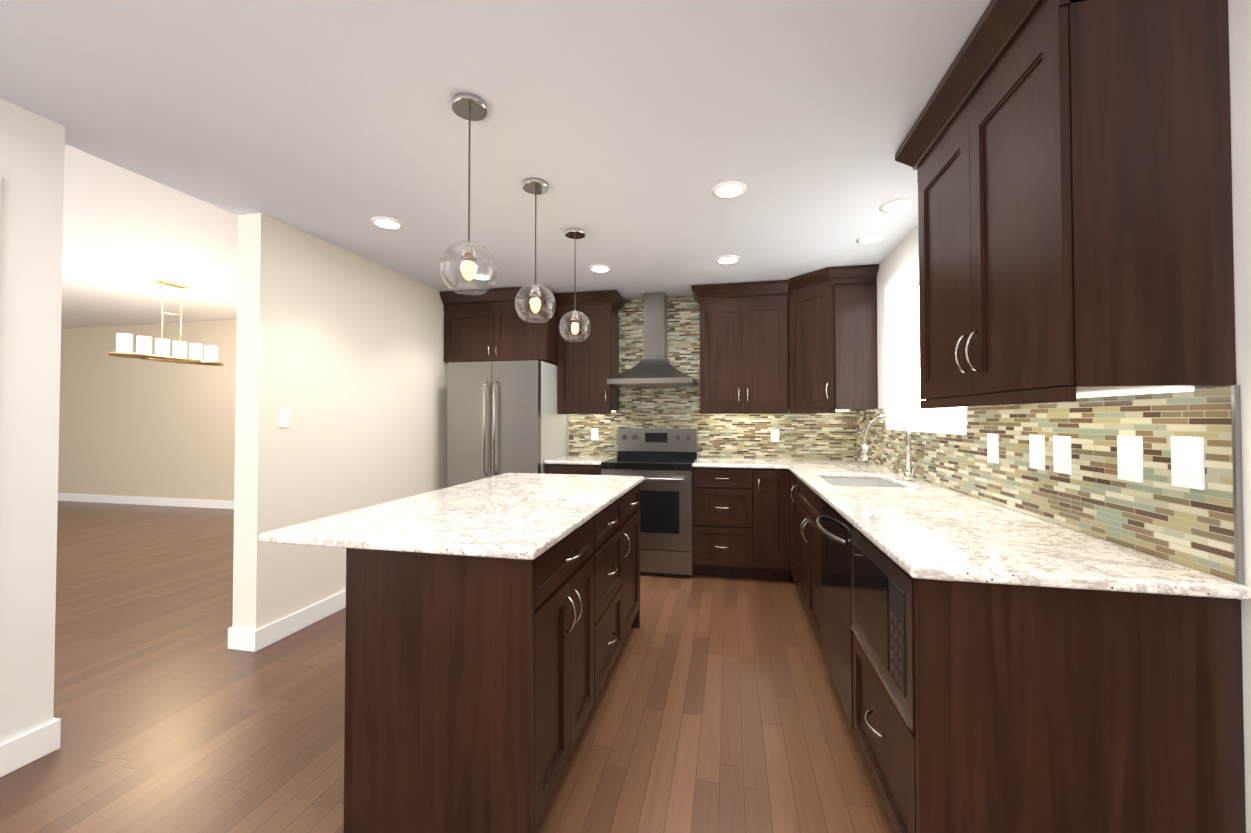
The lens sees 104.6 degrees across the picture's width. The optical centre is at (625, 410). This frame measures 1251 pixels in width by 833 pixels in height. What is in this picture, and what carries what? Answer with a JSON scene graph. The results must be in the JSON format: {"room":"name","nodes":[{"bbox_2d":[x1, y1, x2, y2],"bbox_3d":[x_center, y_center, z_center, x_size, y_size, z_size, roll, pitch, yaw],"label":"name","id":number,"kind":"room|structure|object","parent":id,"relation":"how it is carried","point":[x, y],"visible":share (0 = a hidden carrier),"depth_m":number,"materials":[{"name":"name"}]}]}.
{"room":"kitchen","nodes":[
{"label":"kitchen","id":0,"kind":"room"},
{"bbox_2d":[58,319,236,500],"bbox_3d":[-5.364,0.054,6.941,8.270,2.699,0.200,0,-1,12],"label":"wall","id":1,"kind":"structure","parent":0,"point":[136,427],"depth_m":7.22,"materials":[{"name":"beige paint"}]},
{"bbox_2d":[58,493,233,508],"bbox_3d":[-5.367,1.344,6.808,7.910,0.115,0.018,0,-1,12],"label":"baseboard","id":2,"kind":"structure","parent":1,"relation":"attached to","point":[220,504],"depth_m":7.17,"materials":[{"name":"white wood"}]},
{"bbox_2d":[61,144,237,328],"bbox_3d":[-6.294,-1.413,3.023,8.109,0.100,8.300,0,-1,12],"label":"ceiling","id":3,"kind":"structure","parent":0,"point":[129,236],"depth_m":4.10,"materials":[{"name":"white paint"}]},
{"bbox_2d":[108,279,223,365],"bbox_3d":[-4.753,-0.920,5.066,0.292,0.815,1.004,0,-1,12],"label":"chandelier","id":4,"kind":"object","parent":3,"relation":"hanging from","point":[124,345],"visible":1,"depth_m":4.98,"materials":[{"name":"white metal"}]},
{"bbox_2d":[0,99,447,743],"bbox_3d":[-2.252,-0.028,2.129,0.160,2.699,7.899,0,-1,12],"label":"wall","id":5,"kind":"structure","parent":0,"point":[339,352],"depth_m":2.75,"materials":[{"name":"beige paint"}]},
{"bbox_2d":[0,727,39,760],"bbox_3d":[-2.774,1.230,0.095,0.015,0.115,3.745,0,-1,12],"label":"baseboard","id":6,"kind":"structure","parent":5,"relation":"attached to","point":[20,751],"depth_m":1.78,"materials":[{"name":"white wood"}]},
{"bbox_2d":[228,627,247,649],"bbox_3d":[-1.866,1.302,4.323,0.018,0.115,3.325,0,-1,12],"label":"baseboard","id":7,"kind":"structure","parent":5,"relation":"attached to","point":[235,635],"depth_m":2.69,"materials":[{"name":"white wood"}]},
{"bbox_2d":[278,408,289,427],"bbox_3d":[-2.011,0.044,2.847,0.007,0.116,0.072,0,-1,12],"label":"light switch","id":8,"kind":"object","parent":5,"relation":"attached to","point":[283,413],"depth_m":2.84,"materials":[{"name":"white plastic"}]},
{"bbox_2d":[244,590,345,651],"bbox_3d":[-1.880,1.287,3.426,0.018,0.115,1.565,0,-1,12],"label":"baseboard","id":9,"kind":"structure","parent":5,"relation":"attached to","point":[254,640],"depth_m":2.89,"materials":[{"name":"white wood"}]},
{"bbox_2d":[0,501,893,832],"bbox_3d":[-3.317,1.356,2.335,14.200,0.060,8.300,0,-1,12],"label":"floor","id":10,"kind":"structure","parent":0,"point":[718,705],"depth_m":2.09,"materials":[{"name":"brown wood"}]},
{"bbox_2d":[344,512,599,832],"bbox_3d":[-0.491,0.872,1.730,0.607,0.888,0.650,0,-1,12],"label":"base cabinet","id":11,"kind":"object","parent":10,"relation":"on","point":[474,685],"depth_m":1.42,"materials":[{"name":"brown wood"}]},
{"bbox_2d":[447,360,566,487],"bbox_3d":[-1.075,0.469,4.473,0.850,1.765,0.806,0,-1,12],"label":"fridge","id":12,"kind":"object","parent":10,"relation":"on","point":[503,417],"visible":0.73,"depth_m":4.15,"materials":[{"name":"silver metal"}]},
{"bbox_2d":[545,464,600,474],"bbox_3d":[-0.386,0.917,4.398,0.506,0.887,0.685,0,-1,12],"label":"base cabinet","id":13,"kind":"object","parent":10,"relation":"on","point":[572,469],"visible":0.06,"depth_m":4.11,"materials":[{"name":"brown wood"}]},
{"bbox_2d":[544,455,616,464],"bbox_3d":[-0.383,0.451,4.414,0.508,0.030,0.668,0,-1,12],"label":"countertop","id":14,"kind":"structure","parent":13,"relation":"on","point":[584,459],"depth_m":4.24,"materials":[{"name":"stone"}]},
{"bbox_2d":[600,492,627,690],"bbox_3d":[-0.367,0.881,2.302,0.605,0.888,0.654,0,-1,12],"label":"base cabinet","id":15,"kind":"object","parent":10,"relation":"on","point":[614,518],"depth_m":2.31,"materials":[{"name":"brown wood"}]},
{"bbox_2d":[628,483,639,631],"bbox_3d":[-0.260,0.890,2.805,0.607,0.888,0.510,0,-1,12],"label":"base cabinet","id":16,"kind":"object","parent":10,"relation":"on","point":[634,494],"depth_m":2.84,"materials":[{"name":"brown wood"}]},
{"bbox_2d":[259,473,643,559],"bbox_3d":[-0.519,0.414,2.271,0.925,0.030,1.740,0,-1,12],"label":"countertop","id":17,"kind":"structure","parent":16,"relation":"on","point":[527,516],"depth_m":1.73,"materials":[{"name":"stone"}]},
{"bbox_2d":[601,428,696,576],"bbox_3d":[0.226,0.763,4.229,0.750,1.190,0.727,0,-1,12],"label":"range","id":18,"kind":"object","parent":10,"relation":"on","point":[661,461],"visible":0.83,"depth_m":3.92,"materials":[{"name":"silver metal"}]},
{"bbox_2d":[693,467,790,580],"bbox_3d":[0.972,0.912,4.106,0.755,0.887,0.685,0,-1,12],"label":"base cabinet","id":19,"kind":"object","parent":10,"relation":"on","point":[741,522],"visible":1,"depth_m":3.82,"materials":[{"name":"brown wood"}]},
{"bbox_2d":[692,457,783,468],"bbox_3d":[0.956,0.446,4.121,0.720,0.030,0.677,0,-1,12],"label":"countertop","id":20,"kind":"structure","parent":19,"relation":"on","point":[717,462],"depth_m":3.95,"materials":[{"name":"stone"}]},
{"bbox_2d":[790,471,872,614],"bbox_3d":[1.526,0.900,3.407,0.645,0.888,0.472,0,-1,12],"label":"base cabinet","id":21,"kind":"object","parent":10,"relation":"on","point":[805,505],"depth_m":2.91,"materials":[{"name":"brown wood"}]},
{"bbox_2d":[851,526,914,732],"bbox_3d":[1.016,0.624,1.471,0.480,0.383,0.618,0,-1,12],"label":"microwave","id":22,"kind":"object","parent":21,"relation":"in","point":[882,627],"visible":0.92,"depth_m":1.41,"materials":[{"name":"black metal"}]},
{"bbox_2d":[780,458,1250,599],"bbox_3d":[1.361,0.422,2.705,0.668,0.030,3.276,0,-1,12],"label":"countertop","id":23,"kind":"structure","parent":21,"relation":"on","point":[917,529],"depth_m":1.39,"materials":[{"name":"stone"}]},
{"bbox_2d":[820,477,899,486],"bbox_3d":[1.381,0.541,2.862,0.426,0.202,0.646,0,-1,12],"label":"sink","id":24,"kind":"object","parent":23,"relation":"in","point":[868,482],"visible":0.04,"depth_m":3.15,"materials":[{"name":"silver metal"}]},
{"bbox_2d":[861,414,914,480],"bbox_3d":[1.526,0.215,2.809,0.283,0.385,0.106,0,-1,12],"label":"faucet","id":25,"kind":"object","parent":23,"relation":"on","point":[908,475],"visible":1,"depth_m":2.81,"materials":[{"name":"silver metal"}]},
{"bbox_2d":[816,500,852,728],"bbox_3d":[1.182,0.880,2.070,0.668,0.882,0.606,0,-1,12],"label":"dishwasher","id":26,"kind":"object","parent":10,"relation":"on","point":[834,527],"visible":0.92,"depth_m":2.05,"materials":[{"name":"black metal"}]},
{"bbox_2d":[0,0,990,299],"bbox_3d":[0.544,-1.317,1.048,6.090,0.360,7.320,0,-1,12],"label":"ceiling","id":27,"kind":"structure","parent":0,"point":[632,132],"depth_m":1.86,"materials":[{"name":"white paint"}]},
{"bbox_2d":[371,217,403,229],"bbox_3d":[-1.404,-1.101,2.855,0.175,0.008,0.175,0,-1,-12],"label":"recessed light","id":28,"kind":"object","parent":27,"relation":"in","point":[383,222],"depth_m":2.84,"materials":[{"name":"white plastic"}]},
{"bbox_2d":[440,93,496,294],"bbox_3d":[-0.572,-0.778,1.770,0.200,0.690,0.200,0,-1,12],"label":"pendant light","id":29,"kind":"object","parent":27,"relation":"hanging from","point":[469,107],"visible":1,"depth_m":1.76,"materials":[{"name":"clear glass"}]},
{"bbox_2d":[474,273,491,279],"bbox_3d":[-1.172,-1.083,3.930,0.175,0.008,0.175,0,-1,-12],"label":"recessed light","id":30,"kind":"object","parent":27,"relation":"in","point":[477,274],"depth_m":3.91,"materials":[{"name":"white"}]},
{"bbox_2d":[515,178,555,322],"bbox_3d":[-0.442,-0.776,2.376,0.200,0.675,0.200,0,-1,12],"label":"pendant light","id":31,"kind":"object","parent":27,"relation":"hanging from","point":[536,186],"visible":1,"depth_m":2.36,"materials":[{"name":"clear glass"}]},
{"bbox_2d":[559,228,590,341],"bbox_3d":[-0.311,-0.765,2.982,0.200,0.675,0.200,0,-1,12],"label":"pendant light","id":32,"kind":"object","parent":27,"relation":"hanging from","point":[575,233],"visible":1,"depth_m":2.97,"materials":[{"name":"clear glass"}]},
{"bbox_2d":[589,265,611,272],"bbox_3d":[-0.195,-1.086,3.720,0.175,0.008,0.175,0,-1,6],"label":"recessed light","id":33,"kind":"object","parent":27,"relation":"in","point":[594,268],"depth_m":3.70,"materials":[{"name":"white plastic"}]},
{"bbox_2d":[715,256,739,263],"bbox_3d":[0.744,-1.090,3.518,0.175,0.008,0.175,0,-1,-12],"label":"recessed light","id":34,"kind":"object","parent":27,"relation":"in","point":[724,259],"depth_m":3.51,"materials":[{"name":"white plastic"}]},
{"bbox_2d":[711,181,746,198],"bbox_3d":[0.522,-1.108,2.441,0.175,0.008,0.175,0,-1,-12],"label":"recessed light","id":35,"kind":"object","parent":27,"relation":"in","point":[728,189],"depth_m":2.43,"materials":[{"name":"white plastic"}]},
{"bbox_2d":[856,233,886,243],"bbox_3d":[1.575,-1.097,3.104,0.175,0.008,0.175,0,-1,-27],"label":"recessed light","id":36,"kind":"object","parent":27,"relation":"in","point":[876,237],"depth_m":3.08,"materials":[{"name":"white plastic"}]},
{"bbox_2d":[879,197,915,212],"bbox_3d":[1.470,-1.105,2.615,0.175,0.008,0.175,0,-1,-12],"label":"recessed light","id":37,"kind":"object","parent":27,"relation":"in","point":[899,204],"depth_m":2.60,"materials":[{"name":"white plastic"}]},
{"bbox_2d":[567,414,856,459],"bbox_3d":[0.362,0.146,4.704,3.864,2.439,0.200,0,-1,12],"label":"wall","id":38,"kind":"structure","parent":0,"point":[616,455],"depth_m":4.80,"materials":[{"name":"beige paint"}]},
{"bbox_2d":[440,286,557,365],"bbox_3d":[-1.124,-0.752,4.596,1.004,0.632,0.663,0,-1,12],"label":"upper cabinet","id":39,"kind":"object","parent":38,"relation":"attached to","point":[490,325],"visible":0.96,"depth_m":4.33,"materials":[{"name":"brown wood"}]},
{"bbox_2d":[555,290,624,413],"bbox_3d":[-0.323,-0.515,4.558,0.573,1.107,0.393,0,-1,12],"label":"upper cabinet","id":40,"kind":"object","parent":38,"relation":"attached to","point":[588,367],"visible":0.96,"depth_m":4.44,"materials":[{"name":"brown wood"}]},
{"bbox_2d":[607,292,696,386],"bbox_3d":[0.252,-0.651,4.377,0.742,0.852,0.488,0,-1,12],"label":"range hood","id":41,"kind":"object","parent":38,"relation":"attached to","point":[653,367],"visible":1,"depth_m":4.40,"materials":[{"name":"silver metal"}]},
{"bbox_2d":[569,296,852,458],"bbox_3d":[0.728,-0.319,4.525,2.640,1.511,0.009,0,-1,12],"label":"backsplash","id":42,"kind":"structure","parent":38,"relation":"attached to","point":[808,435],"depth_m":4.55,"materials":[{"name":"tile"}]},
{"bbox_2d":[591,428,597,439],"bbox_3d":[-0.300,0.236,4.729,0.072,0.116,0.007,0,-1,12],"label":"electrical outlet plate","id":43,"kind":"object","parent":42,"relation":"attached to","point":[594,431],"depth_m":4.73,"materials":[{"name":"white plastic"}]},
{"bbox_2d":[771,429,778,441],"bbox_3d":[1.352,0.230,4.373,0.072,0.116,0.007,0,-1,12],"label":"electrical outlet plate","id":44,"kind":"object","parent":42,"relation":"attached to","point":[774,432],"depth_m":4.37,"materials":[{"name":"white plastic"}]},
{"bbox_2d":[691,280,788,413],"bbox_3d":[1.000,-0.520,4.273,0.800,1.107,0.393,0,-1,12],"label":"upper cabinet","id":45,"kind":"object","parent":38,"relation":"attached to","point":[743,347],"visible":1,"depth_m":4.13,"materials":[{"name":"brown wood"}]},
{"bbox_2d":[877,224,1153,555],"bbox_3d":[1.814,0.113,2.740,0.200,2.439,3.028,0,-1,12],"label":"wall","id":46,"kind":"structure","parent":0,"point":[898,271],"depth_m":3.45,"materials":[{"name":"white paint"}]},
{"bbox_2d":[787,264,878,413],"bbox_3d":[1.663,-0.527,3.987,0.611,1.110,0.673,0,-1,12],"label":"upper cabinet","id":47,"kind":"object","parent":46,"relation":"attached to","point":[832,341],"visible":0.96,"depth_m":3.72,"materials":[{"name":"brown wood"}]},
{"bbox_2d":[904,276,965,431],"bbox_3d":[1.880,-0.381,2.842,0.050,1.006,1.216,0,-1,12],"label":"window","id":48,"kind":"structure","parent":46,"relation":"in","point":[953,419],"depth_m":3.29,"materials":[{"name":"white"}]},
{"bbox_2d":[853,385,1243,583],"bbox_3d":[1.685,0.188,2.649,0.010,0.433,3.256,0,-1,12],"label":"backsplash","id":49,"kind":"structure","parent":46,"relation":"attached to","point":[1156,513],"depth_m":1.42,"materials":[{"name":"tile"}]},
{"bbox_2d":[987,433,998,463],"bbox_3d":[1.546,0.160,2.035,0.007,0.124,0.080,0,-1,12],"label":"electrical outlet plate","id":50,"kind":"object","parent":49,"relation":"attached to","point":[992,439],"depth_m":2.03,"materials":[{"name":"white plastic"}]},
{"bbox_2d":[1029,434,1041,469],"bbox_3d":[1.483,0.150,1.744,0.007,0.124,0.080,0,-1,12],"label":"electrical outlet plate","id":51,"kind":"object","parent":49,"relation":"attached to","point":[1035,441],"depth_m":1.74,"materials":[{"name":"white plastic"}]},
{"bbox_2d":[1042,435,1071,474],"bbox_3d":[1.454,0.148,1.612,0.007,0.124,0.080,0,-1,12],"label":"electrical outlet plate","id":52,"kind":"object","parent":49,"relation":"attached to","point":[1062,461],"depth_m":1.61,"materials":[{"name":"white plastic"}]},
{"bbox_2d":[1117,435,1143,482],"bbox_3d":[1.396,0.134,1.339,0.007,0.124,0.080,0,-1,12],"label":"electrical outlet plate","id":53,"kind":"object","parent":49,"relation":"attached to","point":[1129,448],"depth_m":1.33,"materials":[{"name":"white plastic"}]},
{"bbox_2d":[1171,436,1204,489],"bbox_3d":[1.360,0.126,1.171,0.007,0.124,0.080,0,-1,12],"label":"electrical outlet plate","id":54,"kind":"object","parent":49,"relation":"attached to","point":[1187,463],"depth_m":1.17,"materials":[{"name":"white plastic"}]},
{"bbox_2d":[895,0,1235,408],"bbox_3d":[1.253,-0.567,1.553,0.388,1.107,1.020,0,-1,12],"label":"upper cabinet","id":55,"kind":"object","parent":46,"relation":"attached to","point":[1069,161],"visible":1,"depth_m":1.14,"materials":[{"name":"brown wood"}]},
{"bbox_2d":[1156,0,1250,832],"bbox_3d":[2.366,0.082,0.937,2.040,2.439,0.265,0,-1,12],"label":"wall","id":56,"kind":"structure","parent":0,"point":[1239,16],"depth_m":1.04,"materials":[{"name":"white paint"}]}
]}

